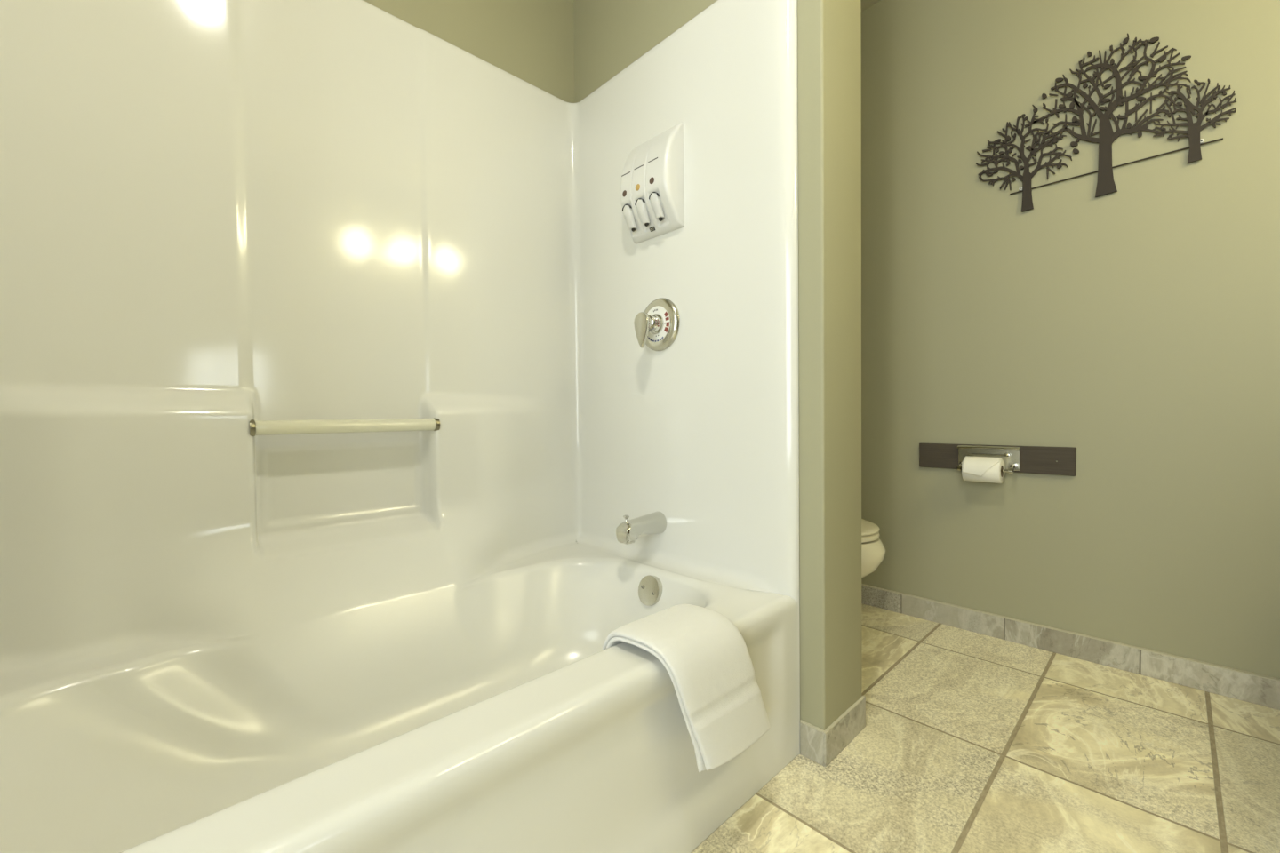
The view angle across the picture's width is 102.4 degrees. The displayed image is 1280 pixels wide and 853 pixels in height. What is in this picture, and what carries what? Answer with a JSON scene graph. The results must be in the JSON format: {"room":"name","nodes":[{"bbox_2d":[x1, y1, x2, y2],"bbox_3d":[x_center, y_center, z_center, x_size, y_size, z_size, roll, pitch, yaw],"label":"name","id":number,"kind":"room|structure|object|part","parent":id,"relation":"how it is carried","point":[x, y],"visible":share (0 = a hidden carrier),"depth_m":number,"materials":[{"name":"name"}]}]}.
{"room":"bathroom","nodes":[
{"label":"bathroom","id":0,"kind":"room"},
{"bbox_2d":[363,0,574,103],"bbox_3d":[-0.440,-0.447,1.621,2.594,2.395,0.120,-2,2,-44],"label":"wall","id":1,"kind":"structure","parent":0,"point":[532,41],"depth_m":1.57,"materials":[{"name":"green paint"}]},
{"bbox_2d":[573,0,861,730],"bbox_3d":[0.163,-0.451,1.504,0.200,2.395,0.884,-2,2,-44],"label":"wall partition","id":2,"kind":"structure","parent":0,"point":[609,36],"depth_m":1.17,"materials":[{"name":"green paint"}]},
{"bbox_2d":[800,722,823,766],"bbox_3d":[0.388,0.715,1.159,0.006,0.074,0.057,-2,2,-44],"label":"baseboard","id":3,"kind":"structure","parent":2,"relation":"attached to","point":[812,740],"depth_m":1.16,"materials":[{"name":"tile"}]},
{"bbox_2d":[824,697,865,767],"bbox_3d":[0.483,0.713,1.207,0.212,0.074,0.006,-2,2,-44],"label":"baseboard","id":4,"kind":"structure","parent":2,"relation":"attached to","point":[837,739],"depth_m":1.19,"materials":[{"name":"tile"}]},
{"bbox_2d":[860,0,881,12],"bbox_3d":[0.748,-1.642,-0.535,4.051,0.060,4.858,-2,2,-44],"label":"ceiling","id":5,"kind":"structure","parent":0,"point":[865,4],"depth_m":2.03,"materials":[{"name":"beige paint"}]},
{"bbox_2d":[690,603,1279,852],"bbox_3d":[0.774,0.812,-0.484,4.051,0.060,4.858,-2,2,-44],"label":"floor","id":6,"kind":"structure","parent":0,"point":[970,742],"depth_m":1.13,"materials":[{"name":"tile"}]},
{"bbox_2d":[0,0,799,852],"bbox_3d":[-0.442,-0.148,0.966,1.428,1.825,0.824,-2,2,-44],"label":"bathtub","id":7,"kind":"object","parent":6,"relation":"on","point":[333,410],"visible":0.96,"depth_m":1.13,"materials":[{"name":"white plastic"}]},
{"bbox_2d":[0,542,787,852],"bbox_3d":[-0.425,0.545,0.970,1.424,0.294,0.760,-2,2,-44],"label":"basin","id":8,"kind":"object","parent":7,"relation":"in","point":[272,737],"depth_m":0.88,"materials":[{"name":"white"}]},
{"bbox_2d":[616,512,666,544],"bbox_3d":[0.003,0.274,1.417,0.149,0.075,0.063,-2,2,-44],"label":"tub spout","id":9,"kind":"object","parent":7,"relation":"attached to","point":[628,532],"visible":1,"depth_m":1.39,"materials":[{"name":"silver metal"}]},
{"bbox_3d":[-0.037,0.251,1.379,0.016,0.026,0.016,-2,2,-44],"label":"diverter knob","id":10,"kind":"part","parent":9,"relation":"part of","materials":[{"name":"silver metal"}]},
{"bbox_3d":[0.029,0.435,1.361,0.041,0.079,0.077,-2,2,-44],"label":"overflow plate","id":11,"kind":"part","parent":7,"relation":"part of","materials":[{"name":"silver metal"}]},
{"bbox_2d":[620,122,684,243],"bbox_3d":[0.027,-0.675,1.421,0.070,0.277,0.188,-2,2,-44],"label":"soap dispenser","id":12,"kind":"object","parent":7,"relation":"attached to","point":[652,200],"visible":1,"depth_m":1.39,"materials":[{"name":"white plastic"}]},
{"bbox_3d":[-0.028,-0.595,1.462,0.036,0.058,0.028,-2,2,-44],"label":"lever","id":13,"kind":"part","parent":12,"relation":"part of","materials":[{"name":"white plastic"}]},
{"bbox_3d":[0.009,-0.594,1.423,0.036,0.058,0.028,-2,2,-44],"label":"lever","id":14,"kind":"part","parent":12,"relation":"part of","materials":[{"name":"white plastic"}]},
{"bbox_3d":[0.046,-0.594,1.384,0.036,0.058,0.028,-2,2,-44],"label":"lever","id":15,"kind":"part","parent":12,"relation":"part of","materials":[{"name":"white plastic"}]},
{"bbox_2d":[633,297,679,351],"bbox_3d":[0.030,-0.286,1.425,0.077,0.149,0.149,-2,2,-44],"label":"shower valve","id":16,"kind":"object","parent":7,"relation":"attached to","point":[657,328],"visible":1,"depth_m":1.41,"materials":[{"name":"silver metal"}]},
{"bbox_3d":[0.009,-0.264,1.411,0.025,0.097,0.053,-2,2,-44],"label":"lever","id":17,"kind":"part","parent":16,"relation":"part of","materials":[{"name":"silver metal"}]},
{"bbox_3d":[0.046,-0.287,1.441,0.001,0.100,0.100,-2,2,-44],"label":"dial plate","id":18,"kind":"part","parent":16,"relation":"part of","materials":[{"name":"white"}]},
{"bbox_2d":[601,603,770,772],"bbox_3d":[0.094,0.477,0.965,0.269,0.240,0.209,-2,2,-44],"label":"towel","id":19,"kind":"object","parent":7,"relation":"hanging from","point":[708,662],"visible":0.98,"depth_m":0.90,"materials":[{"name":"white fabric"}]},
{"bbox_3d":[0.333,-0.161,1.166,0.051,1.825,0.011,0,1,19],"label":"post","id":20,"kind":"part","parent":7,"relation":"part of","materials":[{"name":"white plastic"}]},
{"bbox_2d":[861,519,885,578],"bbox_3d":[0.515,0.360,1.917,0.420,0.750,0.757,-2,2,-44],"label":"toilet","id":21,"kind":"object","parent":6,"relation":"on","point":[873,550],"visible":0.1,"depth_m":1.64,"materials":[{"name":"beige ceramic"}]},
{"bbox_3d":[0.583,0.357,1.845,0.368,0.019,0.519,-2,2,-44],"label":"seat","id":22,"kind":"part","parent":21,"relation":"part of","materials":[{"name":"beige plastic"}]},
{"bbox_3d":[0.583,0.335,1.845,0.368,0.021,0.519,-2,2,-44],"label":"lid","id":23,"kind":"part","parent":21,"relation":"part of","materials":[{"name":"beige plastic"}]},
{"bbox_3d":[0.580,0.553,1.855,0.380,0.365,0.574,-2,2,-44],"label":"bowl","id":24,"kind":"part","parent":21,"relation":"part of","materials":[{"name":"beige ceramic"}]},
{"bbox_2d":[860,0,1279,679],"bbox_3d":[1.400,-0.467,1.663,0.120,2.395,2.608,-2,2,-44],"label":"wall","id":25,"kind":"structure","parent":0,"point":[1135,328],"depth_m":1.61,"materials":[{"name":"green paint"}]},
{"bbox_2d":[919,443,1076,476],"bbox_3d":[1.189,0.110,1.756,0.080,0.090,0.452,-2,2,-44],"label":"toilet paper holder","id":26,"kind":"object","parent":25,"relation":"attached to","point":[1029,460],"visible":0.94,"depth_m":1.72,"materials":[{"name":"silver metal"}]},
{"bbox_3d":[1.128,0.139,1.805,0.060,0.032,0.015,-2,2,-44],"label":"bracket arm","id":27,"kind":"part","parent":26,"relation":"part of","materials":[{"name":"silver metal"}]},
{"bbox_2d":[961,456,1004,483],"bbox_3d":[1.160,0.146,1.740,0.085,0.085,0.108,-2,2,-44],"label":"toilet roll","id":28,"kind":"object","parent":26,"relation":"on","point":[982,469],"visible":0.99,"depth_m":1.71,"materials":[{"name":"beige paper"}]},
{"bbox_3d":[1.189,0.097,1.763,0.004,0.004,0.105,-2,2,-44],"label":"spare rod","id":29,"kind":"part","parent":26,"relation":"part of","materials":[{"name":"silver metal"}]},
{"bbox_2d":[957,445,1020,450],"bbox_3d":[1.194,0.073,1.766,0.017,0.012,0.180,-2,2,-44],"label":"hood","id":30,"kind":"object","parent":26,"relation":"attached to","point":[959,447],"depth_m":1.77,"materials":[{"name":"silver metal"}]},
{"bbox_3d":[1.201,0.109,1.774,0.004,0.077,0.180,-2,2,-44],"label":"plate","id":31,"kind":"part","parent":26,"relation":"part of","materials":[{"name":"silver metal"}]},
{"bbox_3d":[1.229,0.098,1.724,0.024,0.015,0.015,-2,2,-44],"label":"rod knob","id":32,"kind":"part","parent":26,"relation":"part of","materials":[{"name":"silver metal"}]},
{"bbox_3d":[1.231,0.140,1.698,0.060,0.032,0.015,-2,2,-44],"label":"bracket arm","id":33,"kind":"part","parent":26,"relation":"part of","materials":[{"name":"silver metal"}]},
{"bbox_2d":[800,584,1279,734],"bbox_3d":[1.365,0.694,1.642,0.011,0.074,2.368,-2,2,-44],"label":"baseboard","id":34,"kind":"structure","parent":25,"relation":"attached to","point":[1251,689],"depth_m":1.59,"materials":[{"name":"tile"}]},
{"bbox_2d":[976,32,1236,212],"bbox_3d":[1.376,-0.928,1.577,0.012,0.456,0.595,-2,2,-44],"label":"metal wall art","id":35,"kind":"object","parent":25,"relation":"attached to","point":[1106,185],"visible":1,"depth_m":1.54,"materials":[{"name":"grey metal"}]},
{"bbox_3d":[1.272,-0.775,1.688,0.006,0.131,0.033,-2,2,-44],"label":"tree plate","id":36,"kind":"part","parent":35,"relation":"part of","materials":[{"name":"brown metal"}]},
{"bbox_3d":[1.404,-0.819,1.548,0.006,0.239,0.050,-2,2,-44],"label":"tree plate","id":37,"kind":"part","parent":35,"relation":"part of","materials":[{"name":"brown metal"}]},
{"bbox_3d":[1.404,-0.777,1.553,0.004,0.005,0.473,-2,2,-44],"label":"rod","id":38,"kind":"part","parent":35,"relation":"part of","materials":[{"name":"brown metal"}]},
{"bbox_3d":[1.530,-0.785,1.418,0.006,0.106,0.028,-2,2,-44],"label":"tree plate","id":39,"kind":"part","parent":35,"relation":"part of","materials":[{"name":"brown metal"}]}
]}

